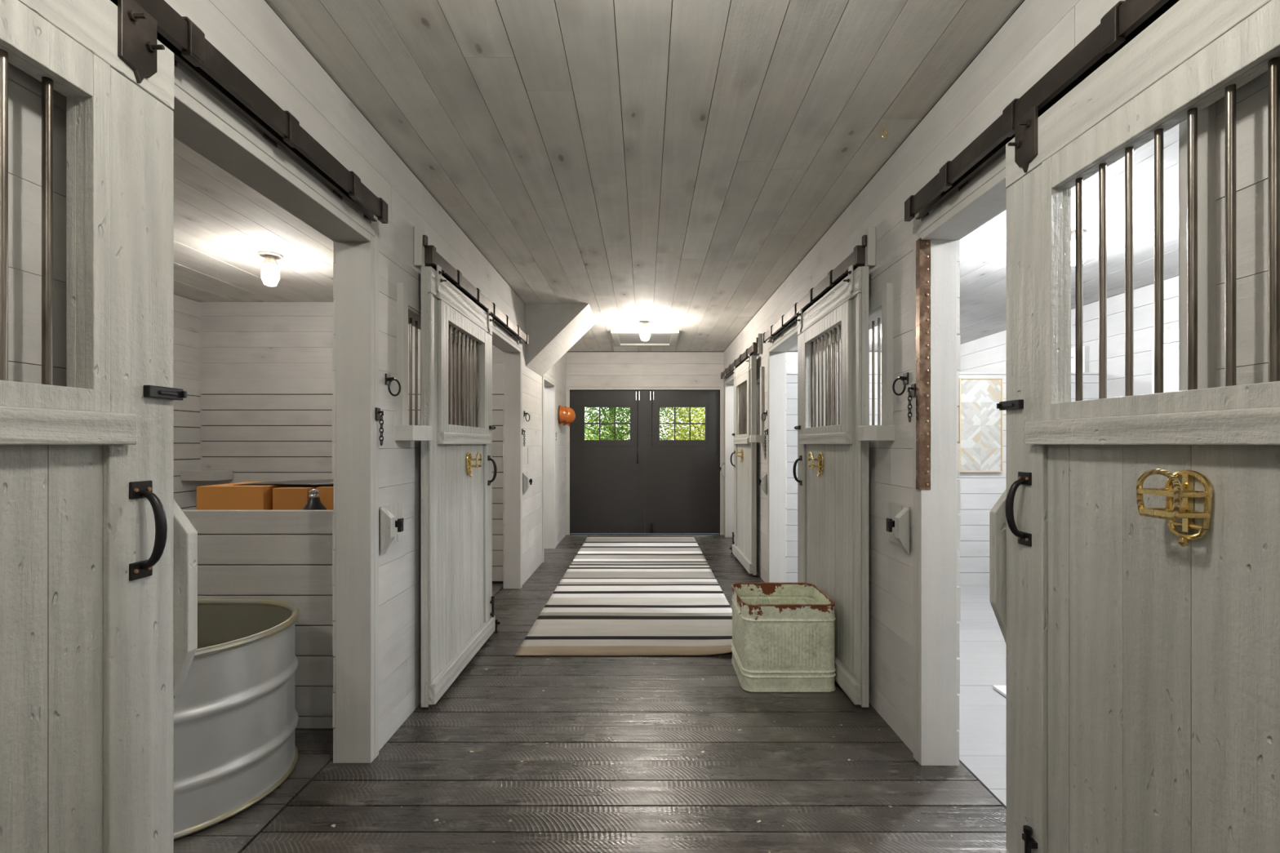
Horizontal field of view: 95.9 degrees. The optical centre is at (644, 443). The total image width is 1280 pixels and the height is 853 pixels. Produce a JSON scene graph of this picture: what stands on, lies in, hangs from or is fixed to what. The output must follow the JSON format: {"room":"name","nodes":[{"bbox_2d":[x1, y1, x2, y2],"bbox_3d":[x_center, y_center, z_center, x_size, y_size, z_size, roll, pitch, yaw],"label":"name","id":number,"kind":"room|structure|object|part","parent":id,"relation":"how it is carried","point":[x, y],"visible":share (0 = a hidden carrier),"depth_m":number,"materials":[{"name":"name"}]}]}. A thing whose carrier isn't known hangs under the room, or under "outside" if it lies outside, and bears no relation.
{"room":"farm building","nodes":[
{"label":"farm building","id":0,"kind":"room"},
{"bbox_2d":[173,293,202,510],"bbox_3d":[-4.333,0.013,3.450,0.134,2.755,10.100,0,0,0],"label":"wall","id":1,"kind":"structure","parent":0,"point":[187,312],"depth_m":5.38,"materials":[{"name":"paint"}]},
{"bbox_2d":[182,510,335,728],"bbox_3d":[-2.791,0.828,2.732,2.954,1.025,0.046,0,0,0],"label":"wall","id":2,"kind":"structure","parent":0,"point":[282,555],"depth_m":2.71,"materials":[{"name":"paint"}]},
{"bbox_2d":[8,0,566,763],"bbox_3d":[-1.236,-0.013,3.450,0.154,2.705,10.100,0,0,0],"label":"wall","id":3,"kind":"structure","parent":0,"point":[250,34],"depth_m":2.42,"materials":[{"name":"paint"}]},
{"bbox_2d":[0,0,387,852],"bbox_3d":[-1.086,0.145,1.211,0.140,2.351,2.382,0,0,0],"label":"sliding door","id":4,"kind":"structure","parent":3,"relation":"in","point":[99,553],"depth_m":1.15,"materials":[{"name":"paint"}]},
{"bbox_3d":[-1.077,-0.410,0.724,0.020,0.696,0.860,0,0,0],"label":"window trim","id":5,"kind":"part","parent":4,"relation":"part of","materials":[{"name":"paint"}]},
{"bbox_3d":[-1.079,-0.825,0.734,0.017,0.130,1.160,0,0,0],"label":"rail","id":6,"kind":"part","parent":4,"relation":"part of","materials":[{"name":"paint"}]},
{"bbox_3d":[-1.069,0.267,1.224,0.006,0.036,0.052,0,0,0],"label":"mounting plate","id":7,"kind":"part","parent":4,"relation":"part of","materials":[{"name":"black metal"}]},
{"bbox_3d":[-1.069,0.097,1.224,0.006,0.036,0.052,0,0,0],"label":"mounting plate","id":8,"kind":"part","parent":4,"relation":"part of","materials":[{"name":"black metal"}]},
{"bbox_3d":[-1.045,0.182,1.224,0.056,0.168,0.020,0,0,0],"label":"pull handle","id":9,"kind":"part","parent":4,"relation":"part of","materials":[{"name":"black metal"}]},
{"bbox_3d":[-1.111,-0.973,1.211,0.089,0.116,2.382,0,0,0],"label":"door rail","id":10,"kind":"part","parent":4,"relation":"part of","materials":[{"name":"black metal"}]},
{"bbox_2d":[171,65,378,763],"bbox_3d":[-1.222,0.207,1.830,0.152,2.265,1.316,0,0,0],"label":"door frame","id":11,"kind":"structure","parent":3,"relation":"attached to","point":[202,122],"depth_m":2.42,"materials":[{"name":"paint"}]},
{"bbox_2d":[375,407,383,445],"bbox_3d":[-1.131,-0.073,2.466,0.030,0.163,0.036,0,0,0],"label":"chain","id":12,"kind":"object","parent":3,"relation":"hanging from","point":[378,416],"visible":1,"depth_m":2.46,"materials":[{"name":"black metal"}]},
{"bbox_3d":[-1.142,-0.128,2.466,0.008,0.055,0.036,0,0,0],"label":"chain plate","id":13,"kind":"part","parent":12,"relation":"part of","materials":[{"name":"black metal"}]},
{"bbox_2d":[379,502,403,555],"bbox_3d":[-1.115,0.379,2.611,0.086,0.210,0.225,0,0,0],"label":"door catch","id":14,"kind":"structure","parent":3,"relation":"in","point":[391,522],"depth_m":2.52,"materials":[{"name":"paint"}]},
{"bbox_2d":[385,373,400,396],"bbox_3d":[-1.134,-0.264,2.594,0.050,0.101,0.069,0,0,0],"label":"ring","id":15,"kind":"object","parent":3,"relation":"attached to","point":[388,379],"visible":1,"depth_m":2.58,"materials":[{"name":"black metal"}]},
{"bbox_3d":[-1.155,-0.290,2.594,0.007,0.050,0.044,0,0,0],"label":"ring plate","id":16,"kind":"part","parent":15,"relation":"part of","materials":[{"name":"black metal"}]},
{"bbox_2d":[395,282,476,440],"bbox_3d":[-1.173,-0.385,3.322,0.273,0.739,1.295,0,0,0],"label":"window","id":17,"kind":"structure","parent":3,"relation":"in","point":[406,299],"depth_m":2.74,"materials":[{"name":"paint"}]},
{"bbox_3d":[-1.173,-0.051,3.312,0.273,0.072,1.275,0,0,0],"label":"sill","id":18,"kind":"part","parent":17,"relation":"part of","materials":[{"name":"paint"}]},
{"bbox_2d":[413,226,528,707],"bbox_3d":[-1.086,0.115,4.095,0.144,2.410,2.410,0,0,0],"label":"sliding door","id":19,"kind":"structure","parent":3,"relation":"in","point":[458,618],"depth_m":3.26,"materials":[{"name":"paint"}]},
{"bbox_3d":[-1.079,-0.825,3.470,0.017,0.130,1.160,0,0,0],"label":"rail","id":20,"kind":"part","parent":19,"relation":"part of","materials":[{"name":"paint"}]},
{"bbox_3d":[-1.077,-0.410,3.460,0.020,0.696,0.860,0,0,0],"label":"window trim","id":21,"kind":"part","parent":19,"relation":"part of","materials":[{"name":"paint"}]},
{"bbox_3d":[-1.073,0.133,3.545,0.024,0.145,0.082,0,0,0],"label":"rack stem","id":22,"kind":"part","parent":19,"relation":"part of","materials":[{"name":"gold metal"}]},
{"bbox_3d":[-1.113,-0.993,4.095,0.091,0.195,2.410,0,0,0],"label":"door rail","id":23,"kind":"part","parent":19,"relation":"part of","materials":[{"name":"black metal"}]},
{"bbox_3d":[-1.045,0.182,3.960,0.056,0.168,0.020,0,0,0],"label":"pull handle","id":24,"kind":"part","parent":19,"relation":"part of","materials":[{"name":"black metal"}]},
{"bbox_2d":[491,321,522,588],"bbox_3d":[-1.222,0.207,4.765,0.152,2.265,1.266,0,0,0],"label":"door frame","id":25,"kind":"structure","parent":3,"relation":"attached to","point":[513,349],"depth_m":5.33,"materials":[{"name":"paint"}]},
{"bbox_2d":[521,428,525,446],"bbox_3d":[-1.131,-0.058,5.385,0.030,0.163,0.036,0,0,0],"label":"chain","id":26,"kind":"object","parent":3,"relation":"hanging from","point":[522,430],"visible":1,"depth_m":5.38,"materials":[{"name":"black metal"}]},
{"bbox_2d":[524,411,529,422],"bbox_3d":[-1.134,-0.264,5.540,0.050,0.101,0.069,0,0,0],"label":"ring","id":27,"kind":"object","parent":3,"relation":"attached to","point":[525,413],"visible":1,"depth_m":5.53,"materials":[{"name":"black metal"}]},
{"bbox_2d":[522,471,532,495],"bbox_3d":[-1.115,0.379,5.553,0.086,0.210,0.225,0,0,0],"label":"door catch","id":28,"kind":"structure","parent":3,"relation":"in","point":[526,481],"depth_m":5.44,"materials":[{"name":"paint"}]},
{"bbox_3d":[-1.152,0.364,5.561,0.012,0.181,0.207,0,0,0],"label":"plate","id":29,"kind":"part","parent":28,"relation":"part of","materials":[{"name":"paint"}]},
{"bbox_2d":[527,446,530,464],"bbox_3d":[-1.157,0.115,5.760,0.005,0.170,0.120,0,0,0],"label":"cover plate","id":30,"kind":"object","parent":3,"relation":"attached to","point":[528,448],"visible":1,"depth_m":5.74,"materials":[{"name":"paint"}]},
{"bbox_2d":[542,373,555,562],"bbox_3d":[-1.222,0.263,6.965,0.152,2.155,0.926,0,0,0],"label":"door frame","id":31,"kind":"structure","parent":3,"relation":"attached to","point":[548,384],"depth_m":7.36,"materials":[{"name":"paint"}]},
{"bbox_2d":[200,302,504,582],"bbox_3d":[-2.790,-0.013,5.589,2.960,2.705,0.106,0,0,0],"label":"wall","id":32,"kind":"structure","parent":0,"point":[266,380],"depth_m":5.54,"materials":[{"name":"paint"}]},
{"bbox_2d":[180,470,233,480],"bbox_3d":[-4.109,0.295,5.418,0.318,0.090,0.235,0,0,0],"label":"corner shelf","id":33,"kind":"object","parent":32,"relation":"attached to","point":[192,475],"visible":1,"depth_m":5.30,"materials":[{"name":"paint"}]},
{"bbox_2d":[173,534,1006,852],"bbox_3d":[0.025,1.400,3.450,8.850,0.120,10.300,0,0,0],"label":"floor","id":34,"kind":"structure","parent":0,"point":[519,753],"depth_m":2.37,"materials":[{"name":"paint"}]},
{"bbox_2d":[173,598,300,839],"bbox_3d":[-2.132,1.023,2.260,1.433,0.628,0.798,0,0,0],"label":"tank","id":35,"kind":"object","parent":34,"relation":"on","point":[236,717],"visible":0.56,"depth_m":2.11,"materials":[{"name":"metal"}]},
{"bbox_2d":[196,481,298,510],"bbox_3d":[-2.388,0.792,3.535,0.385,1.092,0.430,0,0,0],"label":"cardboard box","id":36,"kind":"object","parent":34,"relation":"on","point":[228,496],"visible":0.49,"depth_m":3.32,"materials":[{"name":"brown cardboard"}]},
{"bbox_2d":[233,479,333,485],"bbox_3d":[-1.970,0.232,3.570,0.940,0.032,0.300,0,0,0],"label":"plastic sheet","id":37,"kind":"object","parent":36,"relation":"on","point":[322,482],"visible":0.56,"depth_m":3.48,"materials":[{"name":"grey plastic"}]},
{"bbox_2d":[272,484,332,510],"bbox_3d":[-2.055,0.798,3.530,0.200,1.080,0.380,0,0,0],"label":"cardboard box","id":38,"kind":"object","parent":34,"relation":"on","point":[294,497],"visible":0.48,"depth_m":3.34,"materials":[{"name":"brown cardboard"}]},
{"bbox_2d":[301,488,327,510],"bbox_3d":[-1.800,0.792,3.140,0.260,1.095,0.260,0,0,0],"label":"floor vase","id":39,"kind":"object","parent":34,"relation":"on","point":[313,503],"visible":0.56,"depth_m":3.12,"materials":[{"name":"black ceramic"}]},
{"bbox_2d":[315,484,333,510],"bbox_3d":[-1.738,0.796,3.550,0.355,1.084,0.380,0,0,0],"label":"cardboard box","id":40,"kind":"object","parent":34,"relation":"on","point":[326,493],"visible":0.11,"depth_m":3.36,"materials":[{"name":"brown cardboard"}]},
{"bbox_2d":[494,619,500,633],"bbox_3d":[-1.055,1.296,4.100,0.050,0.093,0.032,0,0,0],"label":"floor guide","id":41,"kind":"object","parent":34,"relation":"on","point":[497,622],"visible":0.73,"depth_m":4.09,"materials":[{"name":"black metal"}]},
{"bbox_2d":[515,535,732,656],"bbox_3d":[-0.059,1.305,5.999,1.522,0.067,4.718,0,0,0],"label":"striped rug","id":42,"kind":"object","parent":34,"relation":"on","point":[619,595],"visible":0.99,"depth_m":4.78,"materials":[{"name":"white fabric"}]},
{"bbox_2d":[731,582,835,692],"bbox_3d":[0.788,1.102,3.356,0.515,0.472,0.500,0,0,0],"label":"bin","id":43,"kind":"object","parent":34,"relation":"on","point":[783,633],"visible":1,"depth_m":3.12,"materials":[{"name":"metal"}]},
{"bbox_2d":[992,685,1006,697],"bbox_3d":[2.252,1.331,2.755,0.695,0.017,0.810,0,0,0],"label":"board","id":44,"kind":"object","parent":34,"relation":"on","point":[1002,690],"visible":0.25,"depth_m":3.11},
{"bbox_2d":[173,0,1178,351],"bbox_3d":[0.025,-1.407,3.460,8.850,0.155,10.320,0,0,0],"label":"ceiling","id":45,"kind":"structure","parent":0,"point":[672,164],"depth_m":2.69,"materials":[{"name":"paint"}]},
{"bbox_2d":[257,251,283,287],"bbox_3d":[-2.700,-1.249,4.160,0.160,0.236,0.160,0,0,0],"label":"ceiling lamp","id":46,"kind":"object","parent":45,"relation":"attached to","point":[270,272],"visible":1,"depth_m":4.13,"materials":[{"name":"glass"}]},
{"bbox_2d":[262,263,278,285],"bbox_3d":[-2.700,-1.217,4.160,0.098,0.144,0.096,0,0,0],"label":"glass jar","id":47,"kind":"object","parent":46,"relation":"on","point":[269,271],"depth_m":4.13,"materials":[{"name":"white glass"}]},
{"bbox_3d":[-2.700,-1.357,4.160,0.160,0.020,0.160,0,0,0],"label":"plate","id":48,"kind":"part","parent":46,"relation":"part of","materials":[{"name":"ceramic"}]},
{"bbox_2d":[525,303,595,376],"bbox_3d":[-0.852,-1.060,6.045,0.614,0.609,0.870,0,0,0],"label":"beam","id":49,"kind":"structure","parent":45,"relation":"attached to","point":[552,330],"depth_m":5.61,"materials":[{"name":"paint"}]},
{"bbox_2d":[637,319,652,341],"bbox_3d":[0.000,-1.249,6.380,0.160,0.236,0.160,0,0,0],"label":"ceiling lamp","id":50,"kind":"object","parent":45,"relation":"attached to","point":[644,328],"visible":1,"depth_m":6.34,"materials":[{"name":"glass"}]},
{"bbox_2d":[640,326,648,340],"bbox_3d":[0.000,-1.217,6.380,0.098,0.144,0.096,0,0,0],"label":"glass jar","id":51,"kind":"object","parent":50,"relation":"on","point":[644,330],"depth_m":6.34,"materials":[{"name":"white glass"}]},
{"bbox_3d":[0.000,-1.357,6.380,0.160,0.020,0.160,0,0,0],"label":"plate","id":52,"kind":"part","parent":50,"relation":"part of","materials":[{"name":"ceramic"}]},
{"bbox_3d":[0.000,-1.358,7.400,0.660,0.010,0.760,0,0,0],"label":"hatch panel","id":53,"kind":"part","parent":45,"relation":"part of","materials":[{"name":"paint"}]},
{"bbox_2d":[881,124,887,137],"bbox_3d":[1.025,-1.338,2.470,0.026,0.058,0.006,0,0,0],"label":"ceiling hook","id":54,"kind":"object","parent":45,"relation":"attached to","point":[884,131],"visible":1,"depth_m":2.47,"materials":[{"name":"gold metal"}]},
{"bbox_2d":[1071,225,1091,266],"bbox_3d":[2.750,-1.249,3.680,0.160,0.236,0.160,0,0,0],"label":"ceiling lamp","id":55,"kind":"object","parent":45,"relation":"attached to","point":[1086,228],"visible":0.45,"depth_m":3.65,"materials":[{"name":"glass"}]},
{"bbox_2d":[1071,239,1085,265],"bbox_3d":[2.750,-1.217,3.680,0.098,0.144,0.096,0,0,0],"label":"glass jar","id":56,"kind":"object","parent":55,"relation":"on","point":[1073,241],"depth_m":3.65,"materials":[{"name":"white glass"}]},
{"bbox_3d":[2.750,-1.357,3.680,0.160,0.020,0.160,0,0,0],"label":"plate","id":57,"kind":"part","parent":55,"relation":"part of","materials":[{"name":"ceramic"}]},
{"bbox_2d":[565,351,881,534],"bbox_3d":[0.025,0.007,8.559,8.850,2.865,0.121,0,0,0],"label":"wall","id":58,"kind":"structure","parent":0,"point":[583,369],"depth_m":8.50,"materials":[{"name":"paint"}]},
{"bbox_2d":[569,390,644,533],"bbox_3d":[-0.554,0.267,8.528,1.107,2.114,0.103,0,0,0],"label":"barn door","id":59,"kind":"structure","parent":58,"relation":"in","point":[607,477],"depth_m":8.53,"materials":[{"name":"black paint"}]},
{"bbox_2d":[565,386,724,534],"bbox_3d":[0.000,0.245,8.489,2.320,2.190,0.022,0,0,0],"label":"trim","id":60,"kind":"structure","parent":58,"relation":"attached to","point":[568,388],"depth_m":8.48,"materials":[{"name":"paint"}]},
{"bbox_2d":[644,390,719,533],"bbox_3d":[0.554,0.267,8.542,1.107,2.114,0.076,0,0,0],"label":"barn door","id":61,"kind":"structure","parent":58,"relation":"in","point":[682,477],"depth_m":8.53,"materials":[{"name":"black paint"}]},
{"bbox_2d":[785,372,1098,585],"bbox_3d":[2.815,0.331,5.513,3.006,2.018,0.095,0,0,0],"label":"wall","id":62,"kind":"structure","parent":0,"point":[980,491],"depth_m":5.47,"materials":[{"name":"paint"}]},
{"bbox_2d":[958,377,1003,472],"bbox_3d":[3.168,-0.177,5.446,0.407,0.889,0.028,0,0,0],"label":"mosaic panel","id":63,"kind":"object","parent":62,"relation":"attached to","point":[980,422],"visible":0.98,"depth_m":5.44,"materials":[{"name":"white tile"}]},
{"bbox_2d":[723,0,1267,765],"bbox_3d":[1.236,-0.013,3.450,0.154,2.705,10.100,0,0,0],"label":"wall","id":64,"kind":"structure","parent":0,"point":[1038,34],"depth_m":2.51,"materials":[{"name":"paint"}]},
{"bbox_2d":[719,462,724,477],"bbox_3d":[1.115,0.379,8.383,0.086,0.210,0.225,0,0,0],"label":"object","id":65,"kind":"structure","parent":64,"relation":"in","point":[722,468],"depth_m":8.27,"materials":[{"name":"paint"}]},
{"bbox_2d":[724,373,733,537],"bbox_3d":[1.222,0.207,7.675,0.152,2.265,1.286,0,0,0],"label":"door frame","id":66,"kind":"structure","parent":64,"relation":"attached to","point":[729,381],"depth_m":8.25,"materials":[{"name":"paint"}]},
{"bbox_2d":[720,333,762,575],"bbox_3d":[1.086,0.115,6.935,0.144,2.410,2.490,0,0,0],"label":"sliding door","id":67,"kind":"structure","parent":64,"relation":"in","point":[744,534],"depth_m":6.22,"materials":[{"name":"paint"}]},
{"bbox_3d":[1.045,0.182,6.870,0.056,0.168,0.020,0,0,0],"label":"pull handle","id":68,"kind":"part","parent":67,"relation":"part of","materials":[{"name":"black metal"}]},
{"bbox_3d":[1.113,-0.993,6.935,0.091,0.195,2.490,0,0,0],"label":"door rail","id":69,"kind":"part","parent":67,"relation":"part of","materials":[{"name":"black metal"}]},
{"bbox_3d":[1.077,-0.410,6.370,0.020,0.696,0.860,0,0,0],"label":"window trim","id":70,"kind":"part","parent":67,"relation":"part of","materials":[{"name":"paint"}]},
{"bbox_3d":[1.079,-0.825,6.380,0.017,0.130,1.160,0,0,0],"label":"rail","id":71,"kind":"part","parent":67,"relation":"part of","materials":[{"name":"paint"}]},
{"bbox_2d":[749,366,764,442],"bbox_3d":[1.173,-0.385,6.228,0.273,0.739,1.285,0,0,0],"label":"window","id":72,"kind":"structure","parent":64,"relation":"in","point":[759,437],"depth_m":5.62,"materials":[{"name":"paint"}]},
{"bbox_3d":[1.173,-0.051,6.218,0.273,0.072,1.265,0,0,0],"label":"sill","id":73,"kind":"part","parent":72,"relation":"part of","materials":[{"name":"paint"}]},
{"bbox_3d":[1.220,-0.419,6.239,0.177,0.669,1.262,0,0,0],"label":"frame","id":74,"kind":"part","parent":72,"relation":"part of","materials":[{"name":"paint"}]},
{"bbox_2d":[758,471,767,495],"bbox_3d":[1.115,0.379,5.522,0.086,0.210,0.225,0,0,0],"label":"door stop","id":75,"kind":"object","parent":64,"relation":"in","point":[764,479],"depth_m":5.41,"materials":[{"name":"paint"}]},
{"bbox_2d":[761,410,767,421],"bbox_3d":[1.134,-0.264,5.470,0.050,0.101,0.069,0,0,0],"label":"ring","id":76,"kind":"object","parent":64,"relation":"attached to","point":[766,412],"visible":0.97,"depth_m":5.46,"materials":[{"name":"black metal"}]},
{"bbox_2d":[764,428,768,459],"bbox_3d":[1.131,0.003,5.385,0.030,0.285,0.036,0,0,0],"label":"chain","id":77,"kind":"object","parent":64,"relation":"hanging from","point":[766,430],"visible":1,"depth_m":5.38,"materials":[{"name":"black metal"}]},
{"bbox_2d":[767,321,798,582],"bbox_3d":[1.222,0.207,4.765,0.152,2.265,1.266,0,0,0],"label":"door frame","id":78,"kind":"structure","parent":64,"relation":"attached to","point":[776,349],"depth_m":5.33,"materials":[{"name":"paint"}]},
{"bbox_2d":[762,226,875,707],"bbox_3d":[1.086,0.115,4.070,0.144,2.410,2.360,0,0,0],"label":"sliding door","id":79,"kind":"structure","parent":64,"relation":"in","point":[832,479],"depth_m":3.21,"materials":[{"name":"paint"}]},
{"bbox_3d":[1.045,0.182,3.960,0.056,0.168,0.020,0,0,0],"label":"pull handle","id":80,"kind":"part","parent":79,"relation":"part of","materials":[{"name":"black metal"}]},
{"bbox_3d":[1.113,-0.993,4.070,0.091,0.195,2.360,0,0,0],"label":"door rail","id":81,"kind":"part","parent":79,"relation":"part of","materials":[{"name":"black metal"}]},
{"bbox_3d":[1.073,0.133,3.545,0.024,0.145,0.082,0,0,0],"label":"rack stem","id":82,"kind":"part","parent":79,"relation":"part of","materials":[{"name":"gold metal"}]},
{"bbox_3d":[1.077,-0.410,3.460,0.020,0.696,0.860,0,0,0],"label":"window trim","id":83,"kind":"part","parent":79,"relation":"part of","materials":[{"name":"paint"}]},
{"bbox_3d":[1.079,-0.825,3.470,0.017,0.130,1.160,0,0,0],"label":"rail","id":84,"kind":"part","parent":79,"relation":"part of","materials":[{"name":"paint"}]},
{"bbox_2d":[813,282,894,440],"bbox_3d":[1.173,-0.385,3.322,0.273,0.739,1.295,0,0,0],"label":"window","id":85,"kind":"structure","parent":64,"relation":"in","point":[883,299],"depth_m":2.75,"materials":[{"name":"paint"}]},
{"bbox_3d":[1.173,-0.051,3.312,0.273,0.072,1.275,0,0,0],"label":"sill","id":86,"kind":"part","parent":85,"relation":"part of","materials":[{"name":"paint"}]},
{"bbox_2d":[886,502,910,555],"bbox_3d":[1.115,0.379,2.611,0.086,0.210,0.225,0,0,0],"label":"door stop","id":87,"kind":"object","parent":64,"relation":"in","point":[898,522],"depth_m":2.52,"materials":[{"name":"paint"}]},
{"bbox_2d":[892,372,908,395],"bbox_3d":[1.134,-0.264,2.556,0.050,0.101,0.069,0,0,0],"label":"ring","id":88,"kind":"object","parent":64,"relation":"attached to","point":[904,378],"visible":1,"depth_m":2.54,"materials":[{"name":"black metal"}]},
{"bbox_3d":[1.155,-0.290,2.556,0.007,0.050,0.044,0,0,0],"label":"ring plate","id":89,"kind":"part","parent":88,"relation":"part of","materials":[{"name":"black metal"}]},
{"bbox_2d":[907,383,915,422],"bbox_3d":[1.131,-0.173,2.452,0.030,0.163,0.036,0,0,0],"label":"chain","id":90,"kind":"object","parent":64,"relation":"hanging from","point":[913,393],"visible":1,"depth_m":2.45,"materials":[{"name":"black metal"}]},
{"bbox_3d":[1.142,-0.228,2.452,0.008,0.055,0.036,0,0,0],"label":"chain plate","id":91,"kind":"part","parent":90,"relation":"part of","materials":[{"name":"black metal"}]},
{"bbox_2d":[915,237,930,489],"bbox_3d":[1.163,-0.333,2.409,0.046,1.045,0.039,0,0,0],"label":"strip","id":92,"kind":"object","parent":64,"relation":"attached to","point":[922,247],"visible":1,"depth_m":2.39,"materials":[{"name":"orange metal"}]},
{"bbox_2d":[913,102,1216,765],"bbox_3d":[1.222,0.207,1.820,0.152,2.265,1.296,0,0,0],"label":"door frame","id":93,"kind":"structure","parent":64,"relation":"attached to","point":[935,509],"depth_m":2.40,"materials":[{"name":"paint"}]},
{"bbox_2d":[904,0,1279,852],"bbox_3d":[1.085,0.145,1.199,0.142,2.351,2.358,0,0,0],"label":"sliding door","id":94,"kind":"structure","parent":64,"relation":"in","point":[1135,540],"depth_m":1.28,"materials":[{"name":"paint"}]},
{"bbox_3d":[1.045,0.182,1.624,0.056,0.168,0.020,0,0,0],"label":"pull handle","id":95,"kind":"part","parent":94,"relation":"part of","materials":[{"name":"black metal"}]},
{"bbox_3d":[1.069,0.267,1.624,0.006,0.036,0.052,0,0,0],"label":"mounting plate","id":96,"kind":"part","parent":94,"relation":"part of","materials":[{"name":"black metal"}]},
{"bbox_3d":[1.069,0.097,1.624,0.006,0.036,0.052,0,0,0],"label":"mounting plate","id":97,"kind":"part","parent":94,"relation":"part of","materials":[{"name":"black metal"}]},
{"bbox_3d":[1.111,-0.973,1.199,0.089,0.116,2.358,0,0,0],"label":"door rail","id":98,"kind":"part","parent":94,"relation":"part of","materials":[{"name":"black metal"}]},
{"bbox_3d":[1.079,-0.825,1.134,0.017,0.130,1.160,0,0,0],"label":"rail","id":99,"kind":"part","parent":94,"relation":"part of","materials":[{"name":"paint"}]},
{"bbox_3d":[1.077,-0.410,1.124,0.020,0.696,0.860,0,0,0],"label":"window trim","id":100,"kind":"part","parent":94,"relation":"part of","materials":[{"name":"paint"}]},
{"bbox_3d":[1.073,0.133,1.147,0.024,0.145,0.082,0,0,0],"label":"rack stem","id":101,"kind":"part","parent":94,"relation":"part of","materials":[{"name":"gold metal"}]},
{"bbox_2d":[956,275,1178,398],"bbox_3d":[4.385,0.013,3.450,0.131,2.755,10.100,0,0,0],"label":"wall","id":102,"kind":"structure","parent":0,"point":[988,353],"depth_m":5.30,"materials":[{"name":"paint"}]},
{"bbox_2d":[1071,346,1084,372],"bbox_3d":[4.294,0.190,5.980,0.048,2.300,0.640,0,0,0],"label":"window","id":103,"kind":"structure","parent":102,"relation":"in","point":[1073,349],"depth_m":5.73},
{"bbox_3d":[4.307,0.235,5.980,0.022,2.210,0.460,0,0,0],"label":"panel","id":104,"kind":"part","parent":103,"relation":"part of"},
{"bbox_2d":[1151,328,1178,393],"bbox_3d":[4.294,0.210,4.440,0.048,2.260,0.840,0,0,0],"label":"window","id":105,"kind":"structure","parent":102,"relation":"in","point":[1171,339],"depth_m":4.72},
{"bbox_3d":[4.307,0.255,4.440,0.022,2.170,0.660,0,0,0],"label":"panel","id":106,"kind":"part","parent":105,"relation":"part of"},
{"label":"outside","id":107,"kind":"structure","parent":0,"visible":0},
{"bbox_3d":[0.000,1.525,34.315,60.000,0.130,51.370,0,0,0],"label":"ground","id":108,"kind":"structure","parent":107,"visible":0},
{"bbox_2d":[584,407,630,439],"bbox_3d":[-1.761,-0.311,13.294,4.209,3.905,3.477,0,0,-34],"label":"tree","id":109,"kind":"object","parent":108,"relation":"on","point":[586,430],"visible":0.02,"depth_m":13.72,"materials":[{"name":"green plant"}]},
{"bbox_2d":[584,407,700,439],"bbox_3d":[-0.906,-1.107,16.349,4.507,5.525,6.288,0,0,-23],"label":"tree","id":110,"kind":"object","parent":108,"relation":"on","point":[600,407],"visible":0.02,"depth_m":16.91,"materials":[{"name":"green plant"}]},
{"bbox_2d":[584,407,702,439],"bbox_3d":[-0.287,-0.581,14.142,3.482,4.262,3.589,0,0,17],"label":"tree","id":111,"kind":"object","parent":108,"relation":"on","point":[621,409],"visible":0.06,"depth_m":13.94,"materials":[{"name":"green plant"}]},
{"bbox_2d":[659,407,705,439],"bbox_3d":[1.462,-0.446,13.049,3.450,4.335,3.755,0,0,28],"label":"tree","id":112,"kind":"object","parent":108,"relation":"on","point":[682,414],"visible":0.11,"depth_m":12.82,"materials":[{"name":"green plant"}]},
{"bbox_2d":[659,408,705,439],"bbox_3d":[1.938,-1.275,17.159,6.113,5.496,5.432,0,0,-44],"label":"tree","id":113,"kind":"object","parent":108,"relation":"on","point":[673,408],"visible":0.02,"depth_m":16.77,"materials":[{"name":"green plant"}]},
{"bbox_3d":[-1.117,-0.431,7.800,0.085,0.033,0.012,0,0,0],"label":"hook","id":114,"kind":"object","parent":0,"visible":0},
{"bbox_2d":[557,404,568,426],"bbox_3d":[-1.081,-0.386,7.800,0.156,0.276,0.258,0,0,0],"label":"hat","id":115,"kind":"object","parent":114,"relation":"hanging from","point":[562,412],"visible":0.88,"depth_m":7.71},
{"bbox_2d":[564,406,575,426],"bbox_3d":[-1.016,-0.376,7.835,0.141,0.276,0.258,0,0,0],"label":"hat","id":116,"kind":"object","parent":115,"relation":"on","point":[571,418],"visible":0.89,"depth_m":7.76,"materials":[{"name":"orange plastic"}]}
]}

